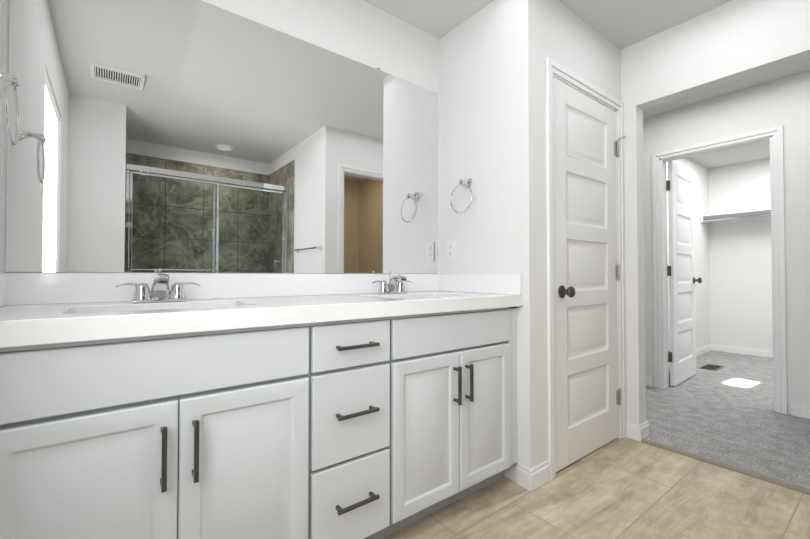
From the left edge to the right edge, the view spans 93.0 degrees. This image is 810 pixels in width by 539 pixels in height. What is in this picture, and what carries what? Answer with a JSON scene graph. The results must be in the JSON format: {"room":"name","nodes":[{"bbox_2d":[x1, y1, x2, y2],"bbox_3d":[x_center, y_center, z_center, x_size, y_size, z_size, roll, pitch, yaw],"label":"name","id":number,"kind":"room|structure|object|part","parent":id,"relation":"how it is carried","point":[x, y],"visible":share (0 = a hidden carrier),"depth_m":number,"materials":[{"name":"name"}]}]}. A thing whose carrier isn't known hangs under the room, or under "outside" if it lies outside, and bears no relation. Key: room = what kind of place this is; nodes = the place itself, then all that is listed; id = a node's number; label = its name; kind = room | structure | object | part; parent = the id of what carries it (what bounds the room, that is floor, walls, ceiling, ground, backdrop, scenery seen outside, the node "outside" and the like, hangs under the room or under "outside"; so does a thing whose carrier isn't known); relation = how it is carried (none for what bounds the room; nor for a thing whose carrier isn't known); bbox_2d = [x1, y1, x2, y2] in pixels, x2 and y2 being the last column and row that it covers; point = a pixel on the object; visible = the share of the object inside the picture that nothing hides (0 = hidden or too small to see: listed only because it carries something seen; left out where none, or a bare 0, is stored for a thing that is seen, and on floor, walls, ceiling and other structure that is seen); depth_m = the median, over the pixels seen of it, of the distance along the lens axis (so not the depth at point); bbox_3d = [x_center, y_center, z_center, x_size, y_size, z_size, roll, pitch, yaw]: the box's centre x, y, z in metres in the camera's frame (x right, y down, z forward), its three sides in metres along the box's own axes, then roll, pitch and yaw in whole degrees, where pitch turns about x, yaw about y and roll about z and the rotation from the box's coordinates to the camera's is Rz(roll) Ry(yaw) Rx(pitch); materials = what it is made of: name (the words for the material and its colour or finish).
{"room":"bathroom","nodes":[
{"label":"bathroom","id":0,"kind":"room"},
{"bbox_2d":[0,0,2,171],"bbox_3d":[-0.261,-0.218,-0.182,0.100,2.450,3.600,1,-1,-38],"label":"wall","id":1,"kind":"structure","parent":0,"point":[1,27],"depth_m":1.19,"materials":[{"name":"white paint"}]},
{"bbox_2d":[0,273,7,307],"bbox_3d":[-1.064,0.058,0.957,0.020,0.100,0.564,1,-1,-38],"label":"backsplash","id":2,"kind":"structure","parent":1,"relation":"attached to","point":[3,276],"depth_m":1.15,"materials":[{"name":"white stone"}]},
{"bbox_2d":[0,72,19,145],"bbox_3d":[-1.057,-0.429,1.000,0.076,0.202,0.164,1,-1,-38],"label":"towel ring","id":3,"kind":"object","parent":1,"relation":"attached to","point":[11,80],"visible":1,"depth_m":1.01,"materials":[{"name":"silver metal"}]},
{"bbox_2d":[0,0,439,273],"bbox_3d":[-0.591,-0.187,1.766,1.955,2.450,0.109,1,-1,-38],"label":"mirror","id":4,"kind":"object","parent":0,"point":[189,136],"depth_m":1.58,"materials":[{"name":"silver mirror"}]},
{"bbox_2d":[440,0,620,481],"bbox_3d":[0.712,-0.174,2.571,1.092,2.450,1.024,1,-1,-38],"label":"wall","id":5,"kind":"structure","parent":0,"point":[494,54],"depth_m":1.98,"materials":[{"name":"white paint"}]},
{"bbox_2d":[8,273,439,303],"bbox_3d":[-0.516,0.071,1.747,1.852,0.100,0.020,1,-1,-38],"label":"backsplash","id":6,"kind":"structure","parent":5,"relation":"attached to","point":[23,288],"depth_m":1.53,"materials":[{"name":"white stone"}]},
{"bbox_2d":[446,240,455,259],"bbox_3d":[0.267,-0.111,2.245,0.008,0.116,0.072,1,-1,-38],"label":"outlet","id":7,"kind":"object","parent":5,"relation":"attached to","point":[450,249],"visible":1,"depth_m":2.24,"materials":[{"name":"white plastic"}]},
{"bbox_2d":[450,178,472,213],"bbox_3d":[0.327,-0.405,2.116,0.076,0.202,0.164,1,-1,-38],"label":"towel ring","id":8,"kind":"object","parent":5,"relation":"attached to","point":[468,182],"visible":1,"depth_m":2.11,"materials":[{"name":"silver metal"}]},
{"bbox_2d":[440,274,522,295],"bbox_3d":[0.387,0.076,2.074,0.020,0.100,0.564,1,-1,-38],"label":"backsplash","id":9,"kind":"structure","parent":5,"relation":"attached to","point":[448,282],"depth_m":2.03,"materials":[{"name":"white stone"}]},
{"bbox_2d":[546,57,626,480],"bbox_3d":[1.011,-0.005,2.215,0.847,2.102,0.132,1,-1,-38],"label":"door frame","id":10,"kind":"structure","parent":5,"relation":"attached to","point":[560,72],"depth_m":2.02,"materials":[{"name":"white paint"}]},
{"bbox_2d":[553,77,625,471],"bbox_3d":[1.060,0.023,2.180,0.735,2.020,0.088,1,-1,-38],"label":"door","id":11,"kind":"structure","parent":5,"relation":"in","point":[586,340],"depth_m":2.15,"materials":[{"name":"white paint"}]},
{"bbox_2d":[558,285,574,297],"bbox_3d":[0.836,0.117,1.974,0.066,0.066,0.067,1,-1,-38],"label":"door knob","id":12,"kind":"object","parent":11,"relation":"attached to","point":[563,291],"depth_m":1.96,"materials":[{"name":"brown metal"}]},
{"bbox_3d":[1.339,0.010,2.372,0.060,1.662,0.052,1,-1,-38],"label":"linen door hinges","id":13,"kind":"part","parent":11,"relation":"part of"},
{"bbox_2d":[363,0,809,167],"bbox_3d":[2.323,-1.448,2.017,6.855,0.080,3.900,1,-1,-38],"label":"ceiling","id":14,"kind":"structure","parent":0,"point":[621,24],"depth_m":2.18,"materials":[{"name":"white paint"}]},
{"bbox_2d":[382,437,809,538],"bbox_3d":[0.867,1.051,0.666,2.948,0.060,3.600,1,-1,-38],"label":"floor","id":15,"kind":"structure","parent":0,"point":[624,488],"depth_m":1.68,"materials":[{"name":"beige tile"}]},
{"bbox_2d":[0,304,522,538],"bbox_3d":[-0.338,0.603,1.506,1.852,0.862,0.606,1,-1,-38],"label":"bathroom vanity","id":16,"kind":"object","parent":15,"relation":"on","point":[159,405],"depth_m":1.11,"materials":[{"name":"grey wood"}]},
{"bbox_2d":[0,292,522,339],"bbox_3d":[-0.343,0.151,1.521,1.852,0.067,0.588,1,-1,-38],"label":"countertop","id":17,"kind":"structure","parent":16,"relation":"on","point":[17,321],"depth_m":1.16,"materials":[{"name":"white stone"}]},
{"bbox_2d":[116,272,203,303],"bbox_3d":[-0.843,0.061,1.331,0.253,0.106,0.133,1,-1,-38],"label":"faucet","id":18,"kind":"object","parent":17,"relation":"on","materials":[{"name":"silver metal"}]},
{"bbox_2d":[368,272,411,291],"bbox_3d":[-0.043,0.071,1.947,0.253,0.106,0.133,1,-1,-38],"label":"faucet","id":19,"kind":"object","parent":17,"relation":"on","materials":[{"name":"silver metal"}]},
{"bbox_2d":[666,158,710,351],"bbox_3d":[3.106,-0.143,4.467,2.400,2.450,0.100,1,-1,-38],"label":"wall","id":20,"kind":"structure","parent":0,"point":[701,205],"depth_m":4.94,"materials":[{"name":"white paint"}]},
{"bbox_2d":[668,344,711,366],"bbox_3d":[3.177,1.032,4.431,2.308,0.096,0.012,1,-1,-38],"label":"baseboard","id":21,"kind":"structure","parent":20,"relation":"attached to","point":[706,348],"depth_m":4.91,"materials":[{"name":"white paint"}]},
{"bbox_2d":[621,0,809,424],"bbox_3d":[1.746,-0.182,2.042,0.100,2.450,1.076,1,-1,-38],"label":"wall","id":22,"kind":"structure","parent":0,"point":[732,41],"depth_m":2.22,"materials":[{"name":"white paint"}]},
{"bbox_2d":[626,421,648,437],"bbox_3d":[1.182,1.007,2.849,0.011,0.096,1.124,1,-1,-38],"label":"baseboard","id":23,"kind":"structure","parent":22,"relation":"attached to","point":[642,430],"depth_m":2.37,"materials":[{"name":"white paint"}]},
{"bbox_2d":[643,350,809,488],"bbox_3d":[2.973,1.091,3.550,3.907,0.072,2.200,1,-1,-38],"label":"floor","id":24,"kind":"structure","parent":0,"point":[727,414],"depth_m":2.64,"materials":[{"name":"grey carpet"}]},
{"bbox_2d":[700,364,723,370],"bbox_3d":[3.322,1.061,4.163,0.295,0.006,0.145,1,-1,-38],"label":"floor vent","id":25,"kind":"object","parent":24,"relation":"in","point":[712,367],"visible":1,"depth_m":4.15,"materials":[{"name":"brown metal"}]},
{"bbox_2d":[641,438,809,494],"bbox_3d":[1.738,1.042,1.960,0.034,0.032,0.988,1,-1,-38],"label":"carpet edge","id":26,"kind":"structure","parent":24,"relation":"on","point":[748,473],"depth_m":2.00,"materials":[{"name":"beige"}]},
{"bbox_2d":[643,70,809,413],"bbox_3d":[2.500,-0.164,3.206,0.100,2.450,2.200,1,-1,-38],"label":"wall","id":27,"kind":"structure","parent":0,"point":[785,102],"depth_m":2.84,"materials":[{"name":"white paint"}]},
{"bbox_2d":[645,375,652,386],"bbox_3d":[2.004,1.021,3.738,0.011,0.096,0.719,1,-1,-38],"label":"baseboard","id":28,"kind":"structure","parent":27,"relation":"attached to","point":[649,380],"depth_m":3.47,"materials":[{"name":"white paint"}]},
{"bbox_2d":[666,180,671,362],"bbox_3d":[2.366,0.016,3.466,0.014,1.646,0.060,1,-1,-38],"label":"closet door hinges","id":29,"kind":"object","parent":27,"relation":"attached to","point":[669,272],"visible":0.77,"depth_m":3.45,"materials":[{"name":"brown metal"}]},
{"bbox_2d":[668,161,696,385],"bbox_3d":[2.656,0.037,3.675,0.700,2.020,0.035,1,-1,-40],"label":"closet door","id":30,"kind":"structure","parent":27,"relation":"in","point":[682,288],"depth_m":3.61,"materials":[{"name":"white paint"}]},
{"bbox_2d":[693,277,701,283],"bbox_3d":[2.874,0.112,3.857,0.066,0.066,0.169,1,-1,-38],"label":"door knob","id":31,"kind":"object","parent":30,"relation":"attached to","point":[698,280],"depth_m":3.80,"materials":[{"name":"brown metal"}]},
{"bbox_2d":[652,125,787,413],"bbox_3d":[2.538,0.010,3.154,0.134,2.102,0.850,1,-1,-38],"label":"door frame","id":32,"kind":"structure","parent":27,"relation":"attached to","point":[773,136],"depth_m":2.85,"materials":[{"name":"white paint"}]},
{"bbox_2d":[790,403,809,418],"bbox_3d":[2.904,1.002,2.569,0.012,0.096,0.465,1,-1,-38],"label":"baseboard","id":33,"kind":"structure","parent":27,"relation":"attached to","point":[799,410],"depth_m":2.71,"materials":[{"name":"white paint"}]},
{"bbox_2d":[708,158,772,350],"bbox_3d":[4.725,-0.144,4.414,0.100,2.450,2.200,1,-1,-38],"label":"wall","id":34,"kind":"structure","parent":0,"point":[740,287],"depth_m":4.90,"materials":[{"name":"white paint"}]},
{"bbox_2d":[701,208,770,224],"bbox_3d":[4.548,-0.658,4.273,0.358,0.093,1.976,1,-1,-38],"label":"closet shelf","id":35,"kind":"object","parent":34,"relation":"attached to","point":[741,216],"visible":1,"depth_m":4.78,"materials":[{"name":"white paint"}]},
{"bbox_3d":[4.460,-0.638,4.192,0.032,0.031,1.956,1,-1,-38],"label":"rod","id":36,"kind":"part","parent":35,"relation":"part of","materials":[{"name":"silver metal"}]},
{"bbox_2d":[712,344,772,357],"bbox_3d":[4.692,1.031,4.345,0.012,0.096,1.960,1,-1,-38],"label":"baseboard","id":37,"kind":"structure","parent":34,"relation":"attached to","point":[715,347],"depth_m":4.87,"materials":[{"name":"white paint"}]}
]}

